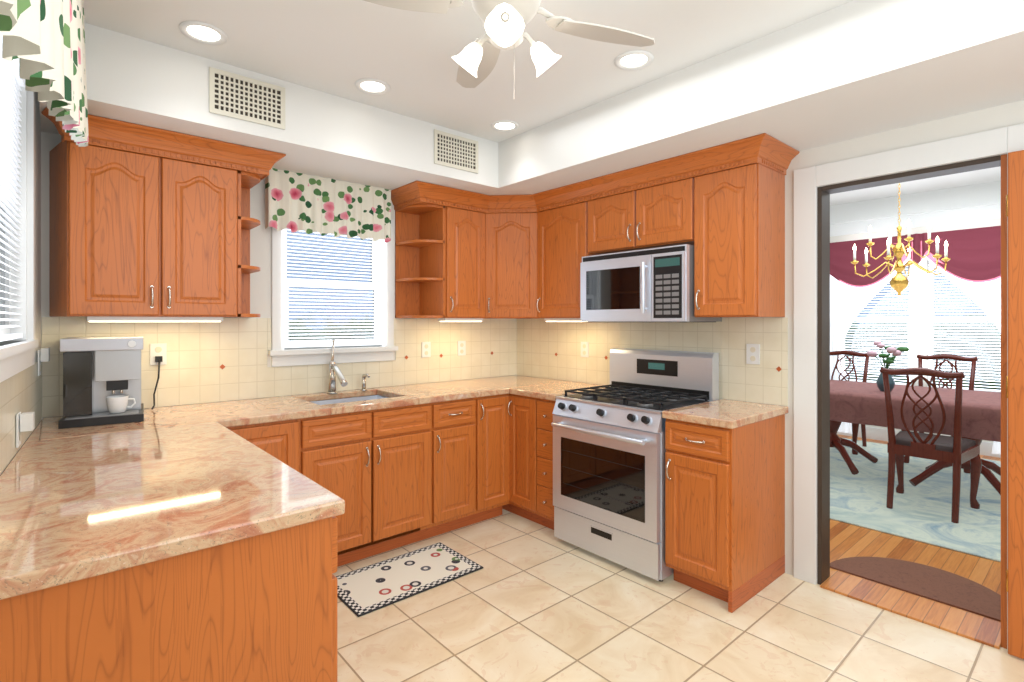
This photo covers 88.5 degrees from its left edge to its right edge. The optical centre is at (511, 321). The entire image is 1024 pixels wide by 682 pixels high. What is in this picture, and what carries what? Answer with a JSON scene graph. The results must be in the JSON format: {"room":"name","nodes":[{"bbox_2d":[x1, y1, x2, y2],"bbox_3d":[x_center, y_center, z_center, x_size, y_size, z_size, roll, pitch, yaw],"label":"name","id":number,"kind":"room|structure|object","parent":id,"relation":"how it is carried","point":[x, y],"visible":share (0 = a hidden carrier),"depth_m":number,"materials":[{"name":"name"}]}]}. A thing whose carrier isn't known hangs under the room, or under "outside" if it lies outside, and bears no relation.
{"room":"kitchen","nodes":[
{"label":"kitchen","id":0,"kind":"room"},
{"bbox_2d":[0,92,40,474],"bbox_3d":[-0.892,0.027,0.617,0.120,2.700,4.700,0,0,-37],"label":"wall","id":1,"kind":"structure","parent":0,"point":[37,226],"depth_m":2.41,"materials":[{"name":"white paint"}]},
{"bbox_2d":[0,35,37,382],"bbox_3d":[-1.570,-0.433,1.534,0.148,1.220,1.540,0,0,-37],"label":"window","id":2,"kind":"structure","parent":1,"relation":"in","point":[17,211],"depth_m":2.04,"materials":[{"name":"white"}]},
{"bbox_2d":[0,317,47,473],"bbox_3d":[-1.562,0.221,1.606,0.163,0.481,2.280,0,0,-41],"label":"tile backsplash","id":3,"kind":"structure","parent":1,"relation":"attached to","point":[25,391],"depth_m":1.95,"materials":[{"name":"beige tile"}]},
{"bbox_2d":[16,412,34,447],"bbox_3d":[-1.727,0.382,1.867,0.043,0.115,0.075,0,0,-38],"label":"electrical outlet plate","id":4,"kind":"object","parent":3,"relation":"attached to","point":[25,421],"depth_m":1.85,"materials":[{"name":"white plastic"}]},
{"bbox_2d":[38,348,49,375],"bbox_3d":[-2.122,0.184,2.383,0.038,0.123,0.075,0,0,-38],"label":"electrical outlet plate","id":5,"kind":"object","parent":3,"relation":"attached to","point":[43,354],"depth_m":2.36,"materials":[{"name":"white plastic"}]},
{"bbox_2d":[0,0,88,146],"bbox_3d":[-1.125,-0.733,1.337,0.044,0.990,2.414,0,0,-38],"label":"valance","id":6,"kind":"object","parent":1,"relation":"attached to","point":[43,41],"visible":1,"depth_m":0.83,"materials":[{"name":"fabric"}]},
{"bbox_2d":[41,131,510,417],"bbox_3d":[-1.317,0.027,3.434,3.740,2.700,0.120,0,0,-41],"label":"wall","id":7,"kind":"structure","parent":0,"point":[260,280],"depth_m":3.15,"materials":[{"name":"white paint"}]},
{"bbox_2d":[48,317,519,416],"bbox_3d":[-1.106,0.221,3.527,3.057,0.481,0.013,0,0,-41],"label":"tile backsplash","id":8,"kind":"structure","parent":7,"relation":"attached to","point":[225,359],"depth_m":3.15,"materials":[{"name":"beige tile"}]},
{"bbox_2d":[150,343,166,364],"bbox_3d":[-1.902,0.178,2.827,0.075,0.115,0.008,0,0,-41],"label":"electrical outlet plate","id":9,"kind":"object","parent":8,"relation":"attached to","point":[160,349],"depth_m":2.82,"materials":[{"name":"white plastic"}]},
{"bbox_2d":[422,342,430,357],"bbox_3d":[-0.641,0.213,3.929,0.075,0.115,0.008,0,0,-41],"label":"electrical outlet plate","id":10,"kind":"object","parent":8,"relation":"attached to","point":[426,346],"depth_m":3.93,"materials":[{"name":"white plastic"}]},
{"bbox_2d":[458,341,465,355],"bbox_3d":[-0.396,0.213,4.143,0.075,0.115,0.008,0,0,-41],"label":"electrical outlet plate","id":11,"kind":"object","parent":8,"relation":"attached to","point":[461,344],"depth_m":4.14,"materials":[{"name":"white plastic"}]},
{"bbox_2d":[746,344,759,364],"bbox_3d":[1.374,0.188,2.996,0.008,0.115,0.075,0,0,-41],"label":"electrical outlet plate","id":12,"kind":"object","parent":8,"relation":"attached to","point":[752,350],"depth_m":2.99,"materials":[{"name":"white plastic"}]},
{"bbox_2d":[268,219,397,366],"bbox_3d":[-1.187,-0.223,3.514,0.860,1.000,0.170,0,0,-41],"label":"window","id":13,"kind":"structure","parent":7,"relation":"in","point":[326,289],"depth_m":3.50,"materials":[{"name":"white"}]},
{"bbox_2d":[265,168,390,242],"bbox_3d":[-1.153,-0.741,3.394,0.805,0.391,0.091,0,0,-41],"label":"valance","id":14,"kind":"object","parent":13,"relation":"attached to","point":[308,204],"visible":0.83,"depth_m":3.35,"materials":[{"name":"fabric"}]},
{"bbox_2d":[83,0,852,142],"bbox_3d":[0.269,-1.273,1.619,3.740,0.100,4.940,0,0,-41],"label":"ceiling","id":15,"kind":"structure","parent":0,"point":[339,48],"depth_m":2.32,"materials":[{"name":"white paint"}]},
{"bbox_2d":[179,21,227,44],"bbox_3d":[-1.306,-1.219,2.227,0.180,0.006,0.180,0,0,-41],"label":"recessed light","id":16,"kind":"object","parent":15,"relation":"in","point":[202,32],"visible":1,"depth_m":2.22,"materials":[{"name":"white glass"}]},
{"bbox_2d":[355,78,389,94],"bbox_3d":[-0.724,-1.219,2.733,0.180,0.006,0.180,0,0,-41],"label":"recessed light","id":17,"kind":"object","parent":15,"relation":"in","point":[372,86],"visible":1,"depth_m":2.73,"materials":[{"name":"white"}]},
{"bbox_2d":[491,120,518,131],"bbox_3d":[-0.043,-1.219,3.282,0.180,0.006,0.180,0,0,-41],"label":"recessed light","id":18,"kind":"object","parent":15,"relation":"in","point":[504,125],"visible":0.98,"depth_m":3.27,"materials":[{"name":"white"}]},
{"bbox_2d":[364,0,654,87],"bbox_3d":[-0.021,-0.997,1.831,0.870,0.448,0.870,0,0,26],"label":"ceiling fan","id":19,"kind":"object","parent":15,"relation":"hanging from","point":[505,21],"visible":1,"depth_m":1.87,"materials":[{"name":"beige"}]},
{"bbox_2d":[614,50,653,69],"bbox_3d":[0.570,-1.219,2.460,0.180,0.006,0.180,0,0,-41],"label":"recessed light","id":20,"kind":"object","parent":15,"relation":"in","point":[636,60],"visible":1,"depth_m":2.46,"materials":[{"name":"white"}]},
{"bbox_2d":[39,0,1023,194],"bbox_3d":[0.435,-1.068,1.764,3.060,0.310,4.700,0,0,-41],"label":"soffit","id":21,"kind":"structure","parent":0,"point":[853,69],"depth_m":2.39,"materials":[{"name":"white paint"}]},
{"bbox_2d":[45,107,244,318],"bbox_3d":[-1.836,-0.467,2.668,0.769,0.888,0.348,0,0,-41],"label":"upper cabinet","id":22,"kind":"object","parent":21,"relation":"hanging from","point":[149,224],"depth_m":2.51,"materials":[{"name":"brown wood"}]},
{"bbox_2d":[209,67,284,129],"bbox_3d":[-1.280,-1.078,2.555,0.340,0.210,0.008,0,0,-41],"label":"ceiling vent","id":23,"kind":"object","parent":21,"relation":"in","point":[236,96],"visible":1,"depth_m":2.55,"materials":[{"name":"beige metal"}]},
{"bbox_2d":[417,187,484,318],"bbox_3d":[-0.442,-0.467,3.885,0.368,0.888,0.348,0,0,-41],"label":"upper cabinet","id":24,"kind":"object","parent":21,"relation":"hanging from","point":[450,221],"depth_m":3.73,"materials":[{"name":"brown wood"}]},
{"bbox_2d":[434,129,477,173],"bbox_3d":[-0.353,-1.083,3.365,0.340,0.210,0.008,0,0,-41],"label":"ceiling vent","id":25,"kind":"object","parent":21,"relation":"in","point":[455,151],"visible":1,"depth_m":3.36,"materials":[{"name":"beige metal"}]},
{"bbox_2d":[485,194,536,318],"bbox_3d":[-0.005,-0.470,3.868,0.283,0.882,0.283,0,0,-41],"label":"upper cabinet","id":26,"kind":"object","parent":21,"relation":"hanging from","point":[510,220],"depth_m":3.86,"materials":[{"name":"brown wood"}]},
{"bbox_2d":[537,183,592,318],"bbox_3d":[0.467,-0.467,3.784,0.348,0.888,0.480,0,0,-41],"label":"upper cabinet","id":27,"kind":"object","parent":21,"relation":"hanging from","point":[561,212],"depth_m":3.66,"materials":[{"name":"brown wood"}]},
{"bbox_2d":[585,155,692,254],"bbox_3d":[0.878,-0.679,3.314,0.348,0.463,0.770,0,0,-41],"label":"upper cabinet","id":28,"kind":"object","parent":21,"relation":"hanging from","point":[640,208],"depth_m":3.16,"materials":[{"name":"brown wood"}]},
{"bbox_2d":[580,244,721,321],"bbox_3d":[0.833,-0.208,3.273,0.456,0.429,0.758,0,0,-41],"label":"microwave","id":29,"kind":"object","parent":28,"relation":"attached to","point":[651,285],"visible":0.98,"depth_m":3.09,"materials":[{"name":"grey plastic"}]},
{"bbox_2d":[581,342,588,356],"bbox_3d":[0.545,0.213,3.945,0.008,0.115,0.075,0,0,-41],"label":"electrical outlet plate","id":30,"kind":"object","parent":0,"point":[584,345],"depth_m":3.94,"materials":[{"name":"white plastic"}]},
{"bbox_2d":[333,509,1023,681],"bbox_3d":[0.224,1.407,1.579,3.620,0.060,4.940,0,0,-41],"label":"floor","id":31,"kind":"structure","parent":0,"point":[531,601],"depth_m":2.33,"materials":[{"name":"beige tile"}]},
{"bbox_2d":[0,506,347,681],"bbox_3d":[-0.892,0.939,1.314,0.749,0.872,0.479,0,0,-41],"label":"base cabinet","id":32,"kind":"object","parent":31,"relation":"on","point":[261,608],"depth_m":1.17,"materials":[{"name":"brown wood"}]},
{"bbox_2d":[0,419,344,599],"bbox_3d":[-1.172,0.482,1.654,0.780,0.038,1.410,0,0,-41],"label":"countertop","id":33,"kind":"structure","parent":32,"relation":"on","point":[81,503],"depth_m":1.37,"materials":[{"name":"beige stone"}]},
{"bbox_2d":[227,415,327,489],"bbox_3d":[-1.400,0.939,2.860,0.520,0.872,0.627,0,0,-41],"label":"base cabinet","id":34,"kind":"object","parent":31,"relation":"on","point":[301,444],"depth_m":2.71,"materials":[{"name":"brown wood"}]},
{"bbox_2d":[328,422,419,562],"bbox_3d":[-0.975,1.038,3.232,0.728,0.672,0.627,0,0,-41],"label":"base cabinet","id":35,"kind":"object","parent":31,"relation":"on","point":[374,467],"depth_m":3.00,"materials":[{"name":"brown wood"}]},
{"bbox_2d":[336,542,483,616],"bbox_3d":[-0.580,1.372,2.849,0.740,0.008,0.440,0,0,-41],"label":"kitchen mat","id":36,"kind":"object","parent":31,"relation":"on","point":[371,588],"visible":0.83,"depth_m":2.82,"materials":[{"name":"fabric"}]},
{"bbox_2d":[372,397,479,540],"bbox_3d":[-0.595,0.939,3.564,0.418,0.872,0.627,0,0,-41],"label":"base cabinet","id":37,"kind":"object","parent":31,"relation":"on","point":[449,431],"depth_m":3.31,"materials":[{"name":"brown wood"}]},
{"bbox_2d":[27,375,559,438],"bbox_3d":[-0.945,0.482,3.233,3.200,0.038,0.668,0,0,-41],"label":"countertop","id":38,"kind":"structure","parent":37,"relation":"on","point":[280,408],"depth_m":2.93,"materials":[{"name":"beige stone"}]},
{"bbox_2d":[58,336,143,428],"bbox_3d":[-1.931,0.270,2.494,0.300,0.385,0.380,0,0,-35],"label":"coffee machine","id":39,"kind":"object","parent":38,"relation":"on","point":[101,380],"visible":1,"depth_m":2.38,"materials":[{"name":"black plastic"}]},
{"bbox_2d":[151,356,162,409],"bbox_3d":[-1.880,0.323,2.782,0.057,0.273,0.084,0,0,-41],"label":"cord","id":40,"kind":"object","parent":38,"relation":"on","point":[159,359],"visible":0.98,"depth_m":2.79,"materials":[{"name":"black plastic"}]},
{"bbox_2d":[327,339,369,393],"bbox_3d":[-1.022,0.289,3.381,0.269,0.347,0.231,0,0,-41],"label":"faucet","id":41,"kind":"object","parent":38,"relation":"on","point":[334,370],"visible":1,"depth_m":3.36,"materials":[{"name":"silver metal"}]},
{"bbox_2d":[311,395,388,404],"bbox_3d":[-0.990,0.590,3.242,0.564,0.176,0.424,0,0,-41],"label":"sink","id":42,"kind":"object","parent":38,"relation":"in","point":[343,400],"visible":0.04,"depth_m":3.44,"materials":[{"name":"silver metal"}]},
{"bbox_2d":[480,394,507,521],"bbox_3d":[-0.324,0.939,3.800,0.302,0.872,0.627,0,0,-41],"label":"base cabinet","id":43,"kind":"object","parent":31,"relation":"on","point":[493,409],"depth_m":3.57,"materials":[{"name":"brown wood"}]},
{"bbox_2d":[508,394,531,520],"bbox_3d":[0.302,0.939,3.760,0.627,0.872,0.280,0,0,-41],"label":"base cabinet","id":44,"kind":"object","parent":31,"relation":"on","point":[519,407],"depth_m":3.57,"materials":[{"name":"brown wood"}]},
{"bbox_2d":[512,380,609,400],"bbox_3d":[0.372,0.482,3.664,0.650,0.038,0.416,0,0,-41],"label":"countertop","id":45,"kind":"structure","parent":44,"relation":"on","point":[548,391],"depth_m":3.60,"materials":[{"name":"beige stone"}]},
{"bbox_2d":[532,397,555,529],"bbox_3d":[0.455,0.939,3.584,0.627,0.872,0.187,0,0,-41],"label":"base cabinet","id":46,"kind":"object","parent":31,"relation":"on","point":[542,409],"depth_m":3.41,"materials":[{"name":"brown wood"}]},
{"bbox_2d":[551,348,718,581],"bbox_3d":[0.718,0.782,3.179,0.701,1.190,0.755,0,0,-41],"label":"gas range","id":47,"kind":"object","parent":31,"relation":"on","point":[609,450],"visible":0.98,"depth_m":3.02,"materials":[{"name":"silver metal"}]},
{"bbox_2d":[665,414,784,612],"bbox_3d":[1.139,0.939,2.802,0.627,0.872,0.355,0,0,-41],"label":"base cabinet","id":48,"kind":"object","parent":31,"relation":"on","point":[725,487],"depth_m":2.61,"materials":[{"name":"brown wood"}]},
{"bbox_2d":[662,399,787,428],"bbox_3d":[1.141,0.482,2.790,0.643,0.038,0.376,0,0,-41],"label":"countertop","id":49,"kind":"structure","parent":48,"relation":"on","point":[724,413],"depth_m":2.68,"materials":[{"name":"beige stone"}]},
{"bbox_2d":[689,135,788,316],"bbox_3d":[1.246,-0.467,2.892,0.348,0.888,0.350,0,0,-41],"label":"upper cabinet","id":50,"kind":"object","parent":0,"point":[739,187],"depth_m":2.76,"materials":[{"name":"brown wood"}]},
{"bbox_2d":[521,100,1023,575],"bbox_3d":[1.632,0.027,2.810,0.120,2.700,4.700,0,0,-41],"label":"wall","id":51,"kind":"structure","parent":0,"point":[1001,116],"depth_m":2.71,"materials":[{"name":"white paint"}]},
{"bbox_2d":[794,123,1023,650],"bbox_3d":[1.912,0.282,2.543,0.250,2.190,0.950,0,0,-41],"label":"door frame","id":52,"kind":"structure","parent":51,"relation":"attached to","point":[811,380],"depth_m":2.74,"materials":[{"name":"white wood"}]},
{"bbox_2d":[1006,150,1023,658],"bbox_3d":[2.278,0.337,1.850,0.117,2.060,0.796,0,0,-41],"label":"door leaf","id":53,"kind":"structure","parent":51,"relation":"in","point":[1015,391],"depth_m":2.14,"materials":[{"name":"brown wood"}]},
{"bbox_2d":[830,218,1000,442],"bbox_3d":[4.795,-0.063,5.574,0.120,2.880,4.740,0,0,-41],"label":"wall","id":54,"kind":"structure","parent":0,"point":[950,227],"depth_m":5.78,"materials":[{"name":"white paint"}]},
{"bbox_2d":[843,255,1000,391],"bbox_3d":[4.532,-0.018,5.836,0.170,1.750,1.820,0,0,-41],"label":"dining window","id":55,"kind":"structure","parent":54,"relation":"in","point":[925,313],"depth_m":5.77,"materials":[{"name":"white"}]},
{"bbox_2d":[830,257,1000,453],"bbox_3d":[4.433,0.232,5.749,0.063,2.190,1.840,0,0,-41],"label":"panels","id":56,"kind":"object","parent":55,"relation":"hanging from","point":[848,304],"visible":0.31,"depth_m":6.20,"materials":[{"name":"white"}]},
{"bbox_2d":[830,226,1000,287],"bbox_3d":[4.406,-0.428,5.726,0.045,1.050,2.420,0,0,-41],"label":"swag","id":57,"kind":"object","parent":56,"relation":"attached to","point":[974,254],"visible":0.67,"depth_m":5.60,"materials":[{"name":"red fabric"}]},
{"bbox_2d":[830,166,1000,236],"bbox_3d":[3.259,-1.273,4.231,4.200,0.460,4.740,0,0,-41],"label":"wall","id":58,"kind":"structure","parent":0,"point":[975,195],"depth_m":5.67,"materials":[{"name":"white paint"}]},
{"bbox_2d":[851,183,950,295],"bbox_3d":[3.413,-0.812,4.632,0.748,1.179,0.657,0,0,-41],"label":"brass chandelier","id":59,"kind":"object","parent":58,"relation":"hanging from","point":[899,282],"visible":0.96,"depth_m":4.60,"materials":[{"name":"gold metal"}]},
{"bbox_2d":[830,434,1005,648],"bbox_3d":[3.213,1.407,4.192,4.320,0.060,4.740,0,0,-41],"label":"floor","id":60,"kind":"structure","parent":0,"point":[847,540],"depth_m":3.13,"materials":[{"name":"brown wood"}]},
{"bbox_2d":[830,438,1000,561],"bbox_3d":[3.568,1.371,4.303,2.900,0.011,3.800,0,0,-41],"label":"rug","id":61,"kind":"object","parent":60,"relation":"on","point":[921,512],"visible":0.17,"depth_m":3.90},
{"bbox_2d":[830,350,868,454],"bbox_3d":[3.553,0.843,5.724,0.559,1.040,0.532,0,0,-41],"label":"chair","id":62,"kind":"object","parent":61,"relation":"on","point":[855,427],"visible":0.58,"depth_m":5.75,"materials":[{"name":"brown wood"}]},
{"bbox_2d":[830,420,1000,495],"bbox_3d":[3.380,0.988,4.670,1.060,0.737,2.060,0,0,-41],"label":"dining table","id":63,"kind":"object","parent":61,"relation":"on","point":[837,442],"visible":0.19,"depth_m":4.31,"materials":[{"name":"brown wood"}]},
{"bbox_2d":[830,380,1000,441],"bbox_3d":[3.380,0.734,4.670,1.152,0.240,2.152,0,0,-41],"label":"tablecloth","id":64,"kind":"object","parent":63,"relation":"on","point":[855,402],"visible":0.48,"depth_m":4.20,"materials":[{"name":"pink fabric"}]},
{"bbox_2d":[867,341,908,391],"bbox_3d":[3.270,0.392,4.571,0.282,0.442,0.302,0,0,-41],"label":"vase","id":65,"kind":"object","parent":64,"relation":"on","point":[895,352],"visible":0.81,"depth_m":4.55,"materials":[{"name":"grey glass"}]},
{"bbox_2d":[880,367,981,522],"bbox_3d":[3.053,0.843,3.853,0.559,1.040,0.532,0,0,-41],"label":"chair","id":66,"kind":"object","parent":61,"relation":"on","point":[956,450],"visible":1,"depth_m":3.75,"materials":[{"name":"brown wood"}]},
{"bbox_2d":[901,354,978,473],"bbox_3d":[4.132,0.843,5.061,0.559,1.040,0.532,0,0,-41],"label":"chair","id":67,"kind":"object","parent":61,"relation":"on","point":[936,357],"visible":0.33,"depth_m":5.17,"materials":[{"name":"brown wood"}]},
{"bbox_2d":[830,557,1000,621],"bbox_3d":[2.187,1.371,2.783,0.420,0.009,0.800,0,0,-41],"label":"door mat","id":68,"kind":"object","parent":60,"relation":"on","point":[944,587],"visible":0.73,"depth_m":2.75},
{"bbox_3d":[3.213,-0.063,4.192,4.080,2.880,4.740,0,0,-41],"label":"wall","id":69,"kind":"structure","parent":0,"visible":0},
{"bbox_2d":[837,425,1000,457],"bbox_3d":[4.743,1.307,5.529,0.013,0.140,4.500,0,0,-41],"label":"baseboard","id":70,"kind":"structure","parent":69,"relation":"attached to","point":[874,433],"depth_m":6.05,"materials":[{"name":"white wood"}]}
]}

